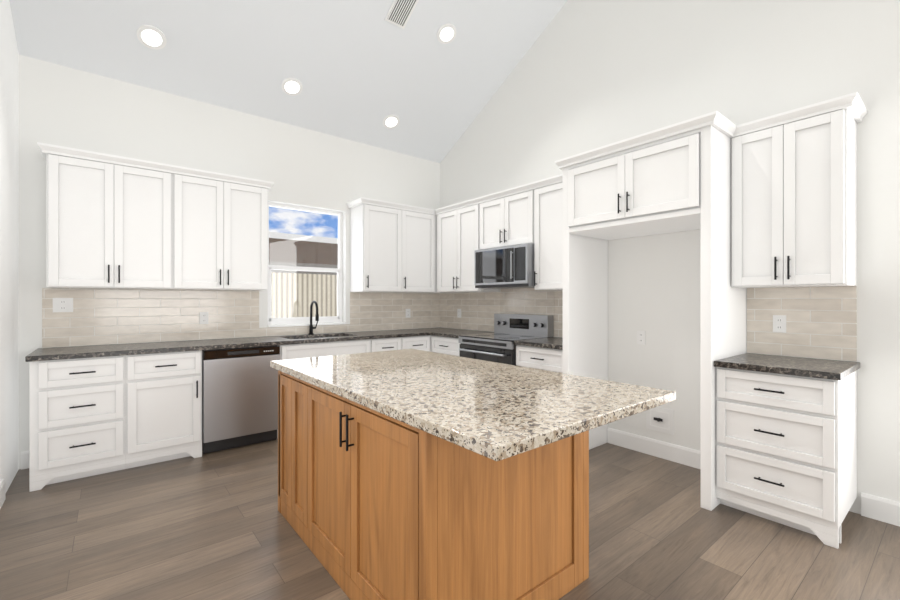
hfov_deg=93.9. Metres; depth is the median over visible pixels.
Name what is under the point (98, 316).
tile backsplash
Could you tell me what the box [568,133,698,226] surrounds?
wall cabinet
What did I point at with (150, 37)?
recessed light
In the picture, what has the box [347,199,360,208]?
crown molding
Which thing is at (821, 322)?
tile backsplash
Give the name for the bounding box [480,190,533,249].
upper cabinet
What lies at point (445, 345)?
drawer
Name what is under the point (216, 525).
floor
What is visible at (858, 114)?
crown molding
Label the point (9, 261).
wall
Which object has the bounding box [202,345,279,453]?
dishwasher
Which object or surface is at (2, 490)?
baseboard
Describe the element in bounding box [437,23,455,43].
recessed light
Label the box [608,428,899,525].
baseboard
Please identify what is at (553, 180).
crown molding
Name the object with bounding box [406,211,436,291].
upper cabinet
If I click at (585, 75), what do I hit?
wall
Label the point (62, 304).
outlet
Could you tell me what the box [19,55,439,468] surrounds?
wall
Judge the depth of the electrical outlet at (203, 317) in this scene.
3.96 m
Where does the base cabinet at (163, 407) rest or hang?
on the floor
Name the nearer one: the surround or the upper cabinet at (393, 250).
the surround
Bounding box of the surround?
[563,125,746,510]
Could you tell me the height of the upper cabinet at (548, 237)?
1.000 m
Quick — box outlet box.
[646,407,673,434]
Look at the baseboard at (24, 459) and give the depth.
3.21 m
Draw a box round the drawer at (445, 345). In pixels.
[431,336,460,355]
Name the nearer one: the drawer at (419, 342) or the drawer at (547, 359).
the drawer at (547, 359)
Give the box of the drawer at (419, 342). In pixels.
[401,335,429,351]
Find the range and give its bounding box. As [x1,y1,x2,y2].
[459,313,552,364]
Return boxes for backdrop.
[269,207,337,317]
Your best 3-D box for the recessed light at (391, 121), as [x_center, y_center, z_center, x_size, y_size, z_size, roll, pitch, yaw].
[-0.677,-2.055,4.840,0.196,0.099,0.178,0,0,-39]
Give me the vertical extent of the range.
1.135 m
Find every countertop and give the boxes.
[25,327,465,361]
[270,349,675,460]
[431,330,859,379]
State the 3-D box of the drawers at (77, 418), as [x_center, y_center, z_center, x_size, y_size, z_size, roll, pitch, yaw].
[-2.791,0.850,3.184,0.510,0.880,0.634,0,0,-39]
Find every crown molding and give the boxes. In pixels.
[37,142,273,190]
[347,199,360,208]
[357,197,432,214]
[433,174,562,214]
[555,111,724,169]
[725,92,864,137]
[850,108,866,122]
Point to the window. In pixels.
(304, 319)
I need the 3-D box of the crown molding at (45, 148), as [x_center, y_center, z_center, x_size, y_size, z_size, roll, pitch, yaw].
[-2.330,-1.098,3.529,1.628,0.062,0.043,0,0,-39]
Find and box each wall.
[0,0,18,491]
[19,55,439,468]
[440,0,899,513]
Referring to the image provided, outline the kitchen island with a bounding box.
[278,370,588,599]
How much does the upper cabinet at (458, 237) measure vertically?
1.000 m
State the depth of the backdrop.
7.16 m
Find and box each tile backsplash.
[42,288,437,347]
[438,288,562,336]
[747,286,856,361]
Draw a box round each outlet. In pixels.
[53,298,72,311]
[200,312,207,323]
[406,309,409,317]
[457,309,460,317]
[637,331,645,344]
[773,315,785,332]
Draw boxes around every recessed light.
[136,25,166,49]
[281,78,302,95]
[383,114,399,128]
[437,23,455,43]
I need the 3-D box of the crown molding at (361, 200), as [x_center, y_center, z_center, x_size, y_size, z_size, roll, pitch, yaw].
[-0.601,-1.098,4.930,1.000,0.062,0.043,0,0,-39]
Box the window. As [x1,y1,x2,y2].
[268,202,341,324]
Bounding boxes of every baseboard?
[0,479,5,508]
[21,450,28,469]
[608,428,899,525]
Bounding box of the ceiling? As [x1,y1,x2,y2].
[9,0,567,162]
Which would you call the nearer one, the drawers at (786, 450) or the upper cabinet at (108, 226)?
the drawers at (786, 450)
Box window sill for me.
[268,322,345,326]
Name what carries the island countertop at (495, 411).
on the kitchen island
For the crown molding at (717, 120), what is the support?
attached to the surround
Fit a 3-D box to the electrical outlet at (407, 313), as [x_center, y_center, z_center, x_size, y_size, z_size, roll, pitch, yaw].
[-0.539,0.170,5.401,0.072,0.115,0.008,0,0,-39]
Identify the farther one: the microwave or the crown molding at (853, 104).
the microwave
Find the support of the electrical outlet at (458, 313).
attached to the tile backsplash at (478, 309)
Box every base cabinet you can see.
[125,350,201,468]
[277,336,369,438]
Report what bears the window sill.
attached to the wall at (61, 105)
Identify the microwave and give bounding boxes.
[475,243,533,288]
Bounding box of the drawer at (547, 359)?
[516,345,562,372]
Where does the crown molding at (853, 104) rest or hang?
attached to the upper cabinet at (793, 204)
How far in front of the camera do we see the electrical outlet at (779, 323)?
2.82 m
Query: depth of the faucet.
4.53 m
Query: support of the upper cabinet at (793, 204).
attached to the wall at (585, 75)
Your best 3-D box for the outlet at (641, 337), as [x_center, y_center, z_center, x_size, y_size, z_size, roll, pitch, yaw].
[1.623,0.320,3.566,0.008,0.115,0.072,0,0,-39]
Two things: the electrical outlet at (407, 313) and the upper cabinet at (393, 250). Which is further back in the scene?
the electrical outlet at (407, 313)
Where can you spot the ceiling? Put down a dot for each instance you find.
(360, 70)
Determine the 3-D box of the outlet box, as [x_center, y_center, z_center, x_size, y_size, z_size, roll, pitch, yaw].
[1.709,0.980,3.437,0.036,0.200,0.220,0,0,-39]
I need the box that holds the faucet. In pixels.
[308,301,318,334]
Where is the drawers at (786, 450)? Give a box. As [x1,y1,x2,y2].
[716,367,856,548]
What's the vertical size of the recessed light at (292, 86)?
0.099 m
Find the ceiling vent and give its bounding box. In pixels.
[385,0,418,28]
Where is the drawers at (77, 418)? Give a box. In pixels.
[29,355,124,491]
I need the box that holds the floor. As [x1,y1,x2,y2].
[0,438,899,599]
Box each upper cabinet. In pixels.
[46,154,171,288]
[170,174,267,290]
[350,204,405,291]
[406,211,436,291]
[437,204,499,292]
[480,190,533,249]
[534,182,562,290]
[731,108,856,287]
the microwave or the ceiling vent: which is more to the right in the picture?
the microwave
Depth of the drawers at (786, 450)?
2.35 m
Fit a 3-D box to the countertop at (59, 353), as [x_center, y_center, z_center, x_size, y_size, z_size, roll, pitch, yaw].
[-1.473,0.392,4.261,3.943,0.036,0.620,0,0,-39]
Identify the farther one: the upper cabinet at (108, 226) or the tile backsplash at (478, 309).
the tile backsplash at (478, 309)
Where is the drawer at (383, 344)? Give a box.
[370,337,400,351]
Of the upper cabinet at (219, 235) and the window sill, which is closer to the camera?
the upper cabinet at (219, 235)
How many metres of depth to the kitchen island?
1.69 m

